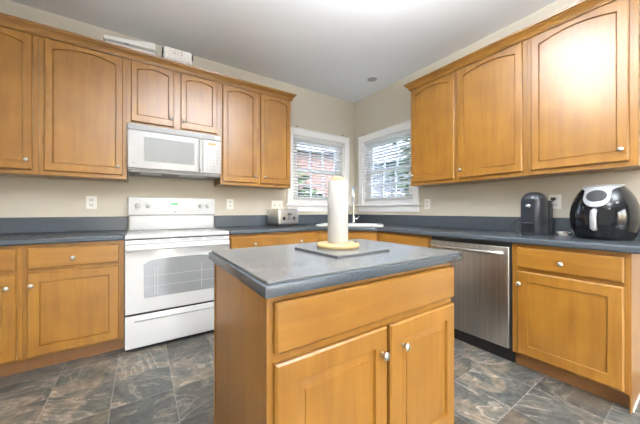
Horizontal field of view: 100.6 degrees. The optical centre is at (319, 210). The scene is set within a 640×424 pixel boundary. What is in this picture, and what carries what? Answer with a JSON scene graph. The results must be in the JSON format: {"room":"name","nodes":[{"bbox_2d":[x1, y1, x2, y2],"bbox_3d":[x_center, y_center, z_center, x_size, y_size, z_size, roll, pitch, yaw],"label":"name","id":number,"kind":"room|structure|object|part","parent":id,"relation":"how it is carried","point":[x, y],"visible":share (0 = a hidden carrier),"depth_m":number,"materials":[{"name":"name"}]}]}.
{"room":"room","nodes":[
{"label":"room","id":0,"kind":"room"},
{"bbox_2d":[0,0,353,231],"bbox_3d":[-1.088,-0.302,3.207,4.100,2.820,0.120,0,0,-34],"label":"wall","id":1,"kind":"structure","parent":0,"point":[309,110],"depth_m":2.70,"materials":[{"name":"beige paint"}]},
{"bbox_2d":[0,26,49,178],"bbox_3d":[-2.442,-0.820,2.007,0.502,1.085,0.354,0,0,-34],"label":"upper cabinet","id":2,"kind":"object","parent":1,"relation":"attached to","point":[19,50],"visible":0.91,"depth_m":1.98,"materials":[{"name":"brown wood"}]},
{"bbox_3d":[-2.366,-0.823,1.894,0.443,1.025,0.020,0,0,-34],"label":"door","id":3,"kind":"part","parent":2,"relation":"part of","materials":[{"name":"brown wood"}]},
{"bbox_2d":[0,216,127,232],"bbox_3d":[-2.310,0.121,2.297,1.052,0.132,0.020,0,0,-34],"label":"backsplash","id":4,"kind":"structure","parent":1,"relation":"attached to","point":[20,224],"depth_m":2.32,"materials":[{"name":"blue stone"}]},
{"bbox_2d":[39,36,127,181],"bbox_3d":[-2.005,-0.820,2.301,0.549,1.085,0.354,0,0,-34],"label":"upper cabinet","id":5,"kind":"object","parent":1,"relation":"attached to","point":[83,128],"visible":0.91,"depth_m":2.17,"materials":[{"name":"brown wood"}]},
{"bbox_2d":[86,196,96,208],"bbox_3d":[-2.103,-0.075,2.445,0.078,0.120,0.009,0,0,-34],"label":"electrical outlet","id":6,"kind":"object","parent":1,"relation":"attached to","point":[91,201],"visible":1,"depth_m":2.44,"materials":[{"name":"white plastic"}]},
{"bbox_2d":[0,12,296,101],"bbox_3d":[-1.518,-1.380,2.627,2.734,0.072,0.359,0,0,-34],"label":"crown molding","id":7,"kind":"structure","parent":1,"relation":"attached to","point":[8,21],"depth_m":2.33,"materials":[{"name":"brown wood"}]},
{"bbox_2d":[127,59,219,135],"bbox_3d":[-1.448,-1.063,2.676,0.793,0.598,0.354,0,0,-34],"label":"upper cabinet","id":8,"kind":"object","parent":1,"relation":"attached to","point":[156,96],"visible":0.86,"depth_m":2.52,"materials":[{"name":"brown wood"}]},
{"bbox_2d":[103,34,155,54],"bbox_3d":[-1.750,-1.466,2.462,0.391,0.206,0.217,0,0,-32],"label":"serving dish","id":9,"kind":"object","parent":8,"relation":"on","point":[146,47],"visible":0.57,"depth_m":2.39,"materials":[{"name":"white ceramic"}]},
{"bbox_3d":[-1.747,-1.426,2.467,0.380,0.126,0.200,0,0,-32],"label":"dish","id":10,"kind":"part","parent":9,"relation":"part of","materials":[{"name":"white ceramic"}]},
{"bbox_3d":[-1.537,-1.066,2.452,0.337,0.538,0.020,0,0,-34],"label":"door","id":11,"kind":"part","parent":8,"relation":"part of","materials":[{"name":"brown wood"}]},
{"bbox_2d":[127,123,220,180],"bbox_3d":[-1.429,-0.550,2.643,0.776,0.422,0.423,0,0,-34],"label":"microwave oven","id":12,"kind":"object","parent":8,"relation":"attached to","point":[152,151],"visible":1,"depth_m":2.48,"materials":[{"name":"white plastic"}]},
{"bbox_3d":[-1.414,-0.541,2.465,0.603,0.333,0.035,0,0,-34],"label":"door","id":13,"kind":"part","parent":12,"relation":"part of","materials":[{"name":"white plastic"}]},
{"bbox_3d":[-1.168,-0.542,2.590,0.024,0.319,0.044,0,0,-34],"label":"handle","id":14,"kind":"part","parent":12,"relation":"part of","materials":[{"name":"white plastic"}]},
{"bbox_3d":[-1.092,-0.541,2.683,0.172,0.333,0.033,0,0,-34],"label":"control panel","id":15,"kind":"part","parent":12,"relation":"part of","materials":[{"name":"white plastic"}]},
{"bbox_2d":[162,46,192,64],"bbox_3d":[-1.433,-1.472,2.672,0.272,0.218,0.184,0,0,-32],"label":"sign","id":16,"kind":"object","parent":8,"relation":"on","point":[167,52],"visible":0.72,"depth_m":2.60,"materials":[{"name":"white wood"}]},
{"bbox_3d":[-1.211,-1.066,2.671,0.337,0.538,0.020,0,0,-34],"label":"door","id":17,"kind":"part","parent":8,"relation":"part of","materials":[{"name":"brown wood"}]},
{"bbox_2d":[227,199,232,208],"bbox_3d":[-1.064,-0.079,3.144,0.078,0.120,0.009,0,0,-34],"label":"electrical outlet","id":18,"kind":"object","parent":1,"relation":"attached to","point":[229,201],"visible":1,"depth_m":3.14,"materials":[{"name":"white plastic"}]},
{"bbox_2d":[214,83,289,189],"bbox_3d":[-0.775,-0.820,3.129,0.827,1.085,0.354,0,0,-34],"label":"upper cabinet","id":19,"kind":"object","parent":1,"relation":"attached to","point":[254,126],"visible":0.97,"depth_m":2.98,"materials":[{"name":"brown wood"}]},
{"bbox_3d":[-0.869,-0.823,2.901,0.378,1.025,0.020,0,0,-34],"label":"door","id":20,"kind":"part","parent":19,"relation":"part of","materials":[{"name":"brown wood"}]},
{"bbox_3d":[-0.522,-0.823,3.135,0.378,1.025,0.020,0,0,-34],"label":"door","id":21,"kind":"part","parent":19,"relation":"part of","materials":[{"name":"brown wood"}]},
{"bbox_2d":[272,201,282,208],"bbox_3d":[-0.558,-0.072,3.480,0.156,0.120,0.017,0,0,-34],"label":"light switch","id":22,"kind":"object","parent":1,"relation":"attached to","point":[275,204],"visible":0.88,"depth_m":3.48,"materials":[{"name":"white plastic"}]},
{"bbox_2d":[285,126,351,211],"bbox_3d":[-0.017,-0.562,3.895,1.141,1.150,0.165,0,0,-34],"label":"window","id":23,"kind":"structure","parent":1,"relation":"in","point":[303,205],"depth_m":3.83,"materials":[{"name":"white paint"}]},
{"bbox_3d":[-0.054,-0.783,3.949,0.869,0.472,0.026,0,0,-34],"label":"sash","id":24,"kind":"part","parent":23,"relation":"part of","materials":[{"name":"white paint"}]},
{"bbox_3d":[-0.037,-0.343,3.925,0.869,0.493,0.026,0,0,-34],"label":"sash","id":25,"kind":"part","parent":23,"relation":"part of","materials":[{"name":"white paint"}]},
{"bbox_2d":[293,136,342,199],"bbox_3d":[-0.013,-0.576,3.888,0.861,0.887,0.056,0,0,-34],"label":"window blind","id":26,"kind":"object","parent":23,"relation":"attached to","point":[294,137],"visible":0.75,"depth_m":3.84,"materials":[{"name":"white plastic"}]},
{"bbox_3d":[-0.014,-0.179,3.890,0.857,0.022,0.050,0,0,-34],"label":"rail","id":27,"kind":"part","parent":26,"relation":"part of","materials":[{"name":"white plastic"}]},
{"bbox_3d":[0.250,-0.555,4.040,0.002,0.845,0.002,0,0,-34],"label":"ladder cord","id":28,"kind":"part","parent":26,"relation":"part of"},
{"bbox_3d":[-0.017,-0.079,3.895,1.141,0.026,0.165,0,0,-34],"label":"sill","id":29,"kind":"part","parent":23,"relation":"part of","materials":[{"name":"white paint"}]},
{"bbox_2d":[9,0,557,102],"bbox_3d":[0.767,-1.762,0.345,4.220,0.100,6.940,0,0,-34],"label":"ceiling","id":30,"kind":"structure","parent":0,"point":[327,47],"depth_m":2.52,"materials":[{"name":"paint"}]},
{"bbox_2d":[365,76,378,82],"bbox_3d":[0.676,-1.708,3.455,0.180,0.006,0.180,0,0,-34],"label":"recessed light","id":31,"kind":"object","parent":30,"relation":"in","point":[370,79],"visible":1,"depth_m":3.46,"materials":[{"name":"white paint"}]},
{"bbox_2d":[0,331,639,423],"bbox_3d":[0.767,1.158,0.345,4.220,0.100,6.940,0,0,-34],"label":"floor","id":32,"kind":"structure","parent":0,"point":[171,382],"depth_m":1.63,"materials":[{"name":"tile"}]},
{"bbox_2d":[0,245,25,376],"bbox_3d":[-2.360,0.669,1.878,0.494,0.876,0.660,0,0,-34],"label":"base cabinet","id":33,"kind":"object","parent":32,"relation":"on","point":[11,257],"visible":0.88,"depth_m":1.75,"materials":[{"name":"brown wood"}]},
{"bbox_3d":[-2.196,0.327,1.640,0.441,0.138,0.020,0,0,-34],"label":"drawer","id":34,"kind":"part","parent":33,"relation":"part of","materials":[{"name":"brown wood"}]},
{"bbox_3d":[-2.196,0.707,1.640,0.441,0.570,0.020,0,0,-34],"label":"door","id":35,"kind":"part","parent":33,"relation":"part of","materials":[{"name":"brown wood"}]},
{"bbox_2d":[0,216,127,245],"bbox_3d":[-2.135,0.143,2.038,1.052,0.174,0.646,0,0,-34],"label":"countertop","id":36,"kind":"structure","parent":33,"relation":"on","point":[40,230],"depth_m":2.20,"materials":[{"name":"blue stone"}]},
{"bbox_2d":[0,232,26,234],"bbox_3d":[-2.478,0.178,2.054,0.295,0.019,0.040,0,0,-34],"label":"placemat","id":37,"kind":"object","parent":36,"relation":"on","point":[5,233],"visible":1,"depth_m":2.08,"materials":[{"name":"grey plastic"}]},
{"bbox_2d":[23,239,124,370],"bbox_3d":[-1.927,0.669,2.170,0.549,0.876,0.660,0,0,-34],"label":"base cabinet","id":38,"kind":"object","parent":32,"relation":"on","point":[74,293],"visible":0.93,"depth_m":1.92,"materials":[{"name":"brown wood"}]},
{"bbox_3d":[-1.768,0.327,1.928,0.496,0.138,0.020,0,0,-34],"label":"drawer","id":39,"kind":"part","parent":38,"relation":"part of","materials":[{"name":"brown wood"}]},
{"bbox_3d":[-1.768,0.707,1.929,0.496,0.570,0.020,0,0,-34],"label":"door","id":40,"kind":"part","parent":38,"relation":"part of","materials":[{"name":"brown wood"}]},
{"bbox_2d":[125,197,228,351],"bbox_3d":[-1.339,0.486,2.508,0.793,1.241,0.736,0,0,-34],"label":"electric range","id":41,"kind":"object","parent":32,"relation":"on","point":[169,274],"visible":0.98,"depth_m":2.25,"materials":[{"name":"white metal"}]},
{"bbox_3d":[-1.180,0.949,2.272,0.789,0.253,0.036,0,0,-34],"label":"storage drawer","id":42,"kind":"part","parent":41,"relation":"part of","materials":[{"name":"white metal"}]},
{"bbox_3d":[-1.361,1.093,2.541,0.769,0.028,0.580,0,0,-34],"label":"rail","id":43,"kind":"part","parent":41,"relation":"part of","materials":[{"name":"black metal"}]},
{"bbox_3d":[-1.523,-0.045,2.782,0.793,0.179,0.076,0,0,-34],"label":"control panel","id":44,"kind":"part","parent":41,"relation":"part of","materials":[{"name":"white metal"}]},
{"bbox_3d":[-1.179,0.538,2.271,0.789,0.540,0.039,0,0,-34],"label":"oven door","id":45,"kind":"part","parent":41,"relation":"part of","materials":[{"name":"white metal"}]},
{"bbox_3d":[-1.152,0.300,2.230,0.781,0.046,0.067,0,0,-34],"label":"handle","id":46,"kind":"part","parent":41,"relation":"part of","materials":[{"name":"white metal"}]},
{"bbox_2d":[125,228,228,239],"bbox_3d":[-1.339,0.208,2.508,0.789,0.030,0.590,0,0,-34],"label":"cooktop","id":47,"kind":"object","parent":41,"relation":"in","point":[147,233],"depth_m":2.35,"materials":[{"name":"white metal"}]},
{"bbox_2d":[228,231,317,248],"bbox_3d":[-0.605,0.669,3.060,1.032,0.876,0.660,0,0,-34],"label":"base cabinet","id":48,"kind":"object","parent":32,"relation":"on","point":[280,238],"visible":0.27,"depth_m":2.77,"materials":[{"name":"brown wood"}]},
{"bbox_2d":[214,214,639,253],"bbox_3d":[0.518,0.143,2.371,2.125,0.174,3.058,0,0,-34],"label":"countertop","id":49,"kind":"structure","parent":48,"relation":"on","point":[488,226],"depth_m":2.64,"materials":[{"name":"blue stone"}]},
{"bbox_2d":[268,209,297,226],"bbox_3d":[-0.455,0.083,3.318,0.300,0.210,0.280,0,0,-43],"label":"toaster","id":50,"kind":"object","parent":49,"relation":"on","point":[276,217],"visible":1,"depth_m":3.23,"materials":[{"name":"silver metal"}]},
{"bbox_2d":[316,223,383,226],"bbox_3d":[0.381,0.266,3.389,0.824,0.194,0.434,0,0,11],"label":"sink","id":51,"kind":"object","parent":49,"relation":"in","point":[319,224],"visible":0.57,"depth_m":3.27,"materials":[{"name":"white ceramic"}]},
{"bbox_2d":[351,186,358,222],"bbox_3d":[0.434,-0.080,3.494,0.106,0.497,0.210,0,0,31],"label":"kitchen faucet","id":52,"kind":"object","parent":49,"relation":"on","point":[353,188],"visible":0.96,"depth_m":3.55,"materials":[{"name":"silver metal"}]},
{"bbox_3d":[0.436,-0.125,3.486,0.027,0.407,0.197,0,0,11],"label":"spout","id":53,"kind":"part","parent":52,"relation":"part of","materials":[{"name":"silver metal"}]},
{"bbox_2d":[511,192,553,234],"bbox_3d":[1.694,0.019,2.159,0.298,0.336,0.237,0,0,-30],"label":"coffee machine","id":54,"kind":"object","parent":49,"relation":"on","point":[536,210],"visible":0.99,"depth_m":2.05,"materials":[{"name":"grey plastic"}]},
{"bbox_3d":[1.663,0.127,2.224,0.092,0.121,0.092,0,0,-30],"label":"cord","id":55,"kind":"part","parent":54,"relation":"part of","materials":[{"name":"black plastic"}]},
{"bbox_3d":[1.624,0.037,2.073,0.018,0.260,0.086,0,0,-30],"label":"panel","id":56,"kind":"part","parent":54,"relation":"part of","materials":[{"name":"black plastic"}]},
{"bbox_3d":[1.822,0.054,2.169,0.060,0.243,0.115,0,0,-30],"label":"water tank","id":57,"kind":"part","parent":54,"relation":"part of","materials":[{"name":"grey plastic"}]},
{"bbox_2d":[569,184,639,240],"bbox_3d":[1.894,0.008,1.752,0.379,0.358,0.381,0,0,-30],"label":"air fryer","id":58,"kind":"object","parent":49,"relation":"on","point":[597,212],"visible":1,"depth_m":1.68,"materials":[{"name":"black plastic"}]},
{"bbox_2d":[573,208,624,234],"bbox_3d":[1.775,0.068,1.709,0.131,0.168,0.241,0,0,-34],"label":"basket","id":59,"kind":"object","parent":58,"relation":"on","point":[586,221],"depth_m":1.68,"materials":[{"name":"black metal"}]},
{"bbox_3d":[1.825,-0.091,1.740,0.149,0.134,0.196,0,0,-30],"label":"control plate","id":60,"kind":"part","parent":58,"relation":"part of","materials":[{"name":"silver metal"}]},
{"bbox_2d":[214,263,453,423],"bbox_3d":[0.072,0.669,1.211,0.911,0.876,0.664,0,0,-34],"label":"kitchen island","id":61,"kind":"object","parent":32,"relation":"on","point":[377,350],"visible":0.88,"depth_m":0.91,"materials":[{"name":"brown wood"}]},
{"bbox_3d":[-0.319,0.669,0.989,0.005,0.876,0.589,0,0,-34],"label":"panel","id":62,"kind":"part","parent":61,"relation":"part of","materials":[{"name":"brown wood"}]},
{"bbox_3d":[0.059,0.697,0.851,0.440,0.551,0.020,0,0,-34],"label":"door","id":63,"kind":"part","parent":61,"relation":"part of","materials":[{"name":"brown wood"}]},
{"bbox_2d":[209,239,461,298],"bbox_3d":[0.064,0.209,1.243,0.964,0.042,0.695,0,0,-34],"label":"island countertop","id":64,"kind":"structure","parent":61,"relation":"on","point":[276,270],"depth_m":0.96,"materials":[{"name":"blue stone"}]},
{"bbox_2d":[295,245,389,257],"bbox_3d":[0.100,0.182,1.264,0.320,0.010,0.320,0,0,-37],"label":"cutting board","id":65,"kind":"object","parent":64,"relation":"on","point":[361,250],"visible":0.74,"depth_m":1.19,"materials":[{"name":"grey laminate"}]},
{"bbox_2d":[317,176,358,249],"bbox_3d":[0.087,0.004,1.296,0.208,0.346,0.208,0,0,-34],"label":"paper towel holder","id":66,"kind":"object","parent":65,"relation":"on","point":[323,244],"visible":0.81,"depth_m":1.22,"materials":[{"name":"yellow wood"}]},
{"bbox_2d":[328,180,347,243],"bbox_3d":[0.087,0.005,1.296,0.100,0.298,0.100,0,0,-34],"label":"paper towel roll","id":67,"kind":"object","parent":66,"relation":"on","point":[337,189],"visible":1,"depth_m":1.25,"materials":[{"name":"white paper"}]},
{"bbox_3d":[0.243,0.324,0.975,0.885,0.142,0.020,0,0,-34],"label":"drawer","id":68,"kind":"part","parent":61,"relation":"part of","materials":[{"name":"brown wood"}]},
{"bbox_3d":[0.229,0.510,0.936,0.030,0.030,0.031,0,0,-34],"label":"knob","id":69,"kind":"part","parent":61,"relation":"part of","materials":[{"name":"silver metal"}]},
{"bbox_3d":[0.324,0.510,0.999,0.030,0.030,0.031,0,0,-34],"label":"knob","id":70,"kind":"part","parent":61,"relation":"part of","materials":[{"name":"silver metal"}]},
{"bbox_3d":[0.432,0.697,1.102,0.429,0.551,0.020,0,0,-34],"label":"door","id":71,"kind":"part","parent":61,"relation":"part of","materials":[{"name":"brown wood"}]},
{"bbox_2d":[318,230,377,241],"bbox_3d":[0.398,0.669,3.475,1.092,0.876,1.092,0,0,-34],"label":"base cabinet","id":72,"kind":"object","parent":32,"relation":"on","point":[322,235],"visible":0.09,"depth_m":3.02,"materials":[{"name":"brown wood"}]},
{"bbox_2d":[378,231,431,247],"bbox_3d":[1.068,0.669,2.867,0.660,0.876,0.661,0,0,-34],"label":"base cabinet","id":73,"kind":"object","parent":32,"relation":"on","point":[399,238],"visible":0.12,"depth_m":2.65,"materials":[{"name":"brown wood"}]},
{"bbox_2d":[431,236,515,361],"bbox_3d":[1.407,0.669,2.311,0.663,0.875,0.634,0,0,-34],"label":"dishwasher","id":74,"kind":"object","parent":32,"relation":"on","point":[482,299],"visible":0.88,"depth_m":2.04,"materials":[{"name":"silver metal"}]},
{"bbox_3d":[1.151,0.311,2.151,0.060,0.036,0.572,0,0,-34],"label":"handle","id":75,"kind":"part","parent":74,"relation":"part of","materials":[{"name":"metal"}]},
{"bbox_3d":[1.250,1.055,2.205,0.020,0.103,0.630,0,0,-34],"label":"toe panel","id":76,"kind":"part","parent":74,"relation":"part of","materials":[{"name":"black rubber"}]},
{"bbox_2d":[512,243,639,413],"bbox_3d":[1.768,0.669,1.827,0.660,0.876,0.564,0,0,-34],"label":"base cabinet","id":77,"kind":"object","parent":32,"relation":"on","point":[576,312],"visible":0.93,"depth_m":1.61,"materials":[{"name":"brown wood"}]},
{"bbox_3d":[1.528,0.327,1.665,0.020,0.138,0.498,0,0,-34],"label":"drawer","id":78,"kind":"part","parent":77,"relation":"part of","materials":[{"name":"brown wood"}]},
{"bbox_3d":[1.529,0.707,1.665,0.020,0.570,0.498,0,0,-34],"label":"door","id":79,"kind":"part","parent":77,"relation":"part of","materials":[{"name":"brown wood"}]},
{"bbox_3d":[1.942,0.669,1.615,0.608,0.876,0.006,0,0,-34],"label":"panel","id":80,"kind":"part","parent":77,"relation":"part of","materials":[{"name":"brown wood"}]},
{"bbox_2d":[354,0,639,234],"bbox_3d":[2.467,-0.302,1.490,0.120,2.820,6.700,0,0,-34],"label":"wall","id":81,"kind":"structure","parent":0,"point":[390,106],"depth_m":2.71,"materials":[{"name":"beige paint"}]},
{"bbox_2d":[356,120,421,211],"bbox_3d":[0.941,-0.562,3.708,0.165,1.150,1.141,0,0,-34],"label":"window","id":82,"kind":"structure","parent":81,"relation":"in","point":[394,204],"depth_m":3.78,"materials":[{"name":"white paint"}]},
{"bbox_2d":[364,130,411,199],"bbox_3d":[0.934,-0.576,3.704,0.056,0.887,0.861,0,0,-34],"label":"window blind","id":83,"kind":"object","parent":82,"relation":"attached to","point":[406,133],"visible":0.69,"depth_m":3.67,"materials":[{"name":"white plastic"}]},
{"bbox_3d":[0.936,-0.179,3.705,0.050,0.022,0.857,0,0,-34],"label":"rail","id":84,"kind":"part","parent":83,"relation":"part of","materials":[{"name":"white plastic"}]},
{"bbox_3d":[0.941,-0.079,3.708,0.165,0.026,1.141,0,0,-34],"label":"sill","id":85,"kind":"part","parent":82,"relation":"part of","materials":[{"name":"white paint"}]},
{"bbox_3d":[0.995,-0.783,3.745,0.026,0.472,0.869,0,0,-34],"label":"sash","id":86,"kind":"part","parent":82,"relation":"part of","materials":[{"name":"white paint"}]},
{"bbox_3d":[0.970,-0.343,3.728,0.026,0.493,0.869,0,0,-34],"label":"sash","id":87,"kind":"part","parent":82,"relation":"part of","materials":[{"name":"white paint"}]},
{"bbox_2d":[424,199,429,208],"bbox_3d":[1.271,-0.079,3.150,0.009,0.120,0.078,0,0,-34],"label":"electrical outlet","id":88,"kind":"object","parent":81,"relation":"attached to","point":[426,201],"visible":1,"depth_m":3.15,"materials":[{"name":"white plastic"}]},
{"bbox_2d":[214,214,639,236],"bbox_3d":[0.518,0.121,2.371,2.125,0.132,3.058,0,0,-34],"label":"backsplash","id":89,"kind":"structure","parent":81,"relation":"attached to","point":[464,222],"depth_m":3.09,"materials":[{"name":"blue stone"}]},
{"bbox_2d":[410,71,471,186],"bbox_3d":[1.271,-0.820,2.838,0.354,1.085,0.523,0,0,-34],"label":"upper cabinet","id":90,"kind":"object","parent":81,"relation":"attached to","point":[433,104],"visible":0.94,"depth_m":2.73,"materials":[{"name":"brown wood"}]},
{"bbox_3d":[1.158,-0.823,2.761,0.020,1.025,0.484,0,0,-34],"label":"door","id":91,"kind":"part","parent":90,"relation":"part of","materials":[{"name":"brown wood"}]},
{"bbox_2d":[457,40,537,183],"bbox_3d":[1.574,-0.820,2.388,0.354,1.085,0.559,0,0,-34],"label":"upper cabinet","id":92,"kind":"object","parent":81,"relation":"attached to","point":[491,90],"visible":0.91,"depth_m":2.28,"materials":[{"name":"brown wood"}]},
{"bbox_2d":[404,0,614,91],"bbox_3d":[1.583,-1.380,2.370,0.359,0.072,1.760,0,0,-34],"label":"crown molding","id":93,"kind":"structure","parent":81,"relation":"attached to","point":[582,7],"depth_m":2.12,"materials":[{"name":"brown wood"}]},
{"bbox_2d":[549,194,560,208],"bbox_3d":[1.926,-0.072,2.177,0.009,0.120,0.078,0,0,-34],"label":"electrical outlet","id":94,"kind":"object","parent":81,"relation":"attached to","point":[557,202],"visible":0.71,"depth_m":2.17,"materials":[{"name":"white plastic"}]},
{"bbox_2d":[527,0,639,177],"bbox_3d":[1.888,-0.820,1.922,0.354,1.085,0.563,0,0,-34],"label":"upper cabinet","id":95,"kind":"object","parent":81,"relation":"attached to","point":[583,72],"visible":0.96,"depth_m":1.80,"materials":[{"name":"brown wood"}]},
{"label":"outside","id":96,"kind":"structure","parent":0,"visible":0},
{"bbox_3d":[-3.452,1.683,17.336,36.000,0.050,25.800,0,0,-34],"label":"lawn","id":97,"kind":"structure","parent":96,"visible":0},
{"bbox_2d":[297,163,309,194],"bbox_3d":[-1.534,-0.229,9.115,2.407,3.779,2.359,0,0,-34],"label":"tree","id":98,"kind":"object","parent":97,"relation":"on","point":[297,163],"visible":0.02,"depth_m":8.99,"materials":[{"name":"green plant"}]},
{"bbox_2d":[298,185,326,197],"bbox_3d":[-0.714,0.226,12.535,2.068,2.871,2.185,0,0,28],"label":"tree","id":99,"kind":"object","parent":97,"relation":"on","point":[308,191],"visible":0.09,"depth_m":12.16,"materials":[{"name":"green plant"}]},
{"bbox_2d":[297,142,334,197],"bbox_3d":[-3.501,-1.742,15.976,8.600,6.800,5.800,0,0,-20],"label":"house","id":100,"kind":"structure","parent":97,"relation":"on","point":[297,142],"depth_m":14.52,"materials":[{"name":"red brick"}]},
{"bbox_2d":[372,139,409,197],"bbox_3d":[7.564,-1.542,16.194,8.600,6.400,5.800,0,0,28],"label":"house","id":101,"kind":"structure","parent":97,"relation":"on","point":[380,195],"depth_m":15.48,"materials":[{"name":"grey"}]},
{"bbox_2d":[386,144,409,195],"bbox_3d":[4.381,-0.719,11.065,3.155,4.758,3.025,0,0,-34],"label":"tree","id":102,"kind":"object","parent":97,"relation":"on","point":[403,144],"visible":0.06,"depth_m":11.21,"materials":[{"name":"green plant"}]},
{"bbox_2d":[391,139,409,195],"bbox_3d":[3.768,-0.923,8.305,3.083,5.167,3.003,0,0,13],"label":"tree","id":103,"kind":"object","parent":97,"relation":"on","point":[407,189],"visible":0.02,"depth_m":8.79,"materials":[{"name":"green plant"}]}
]}

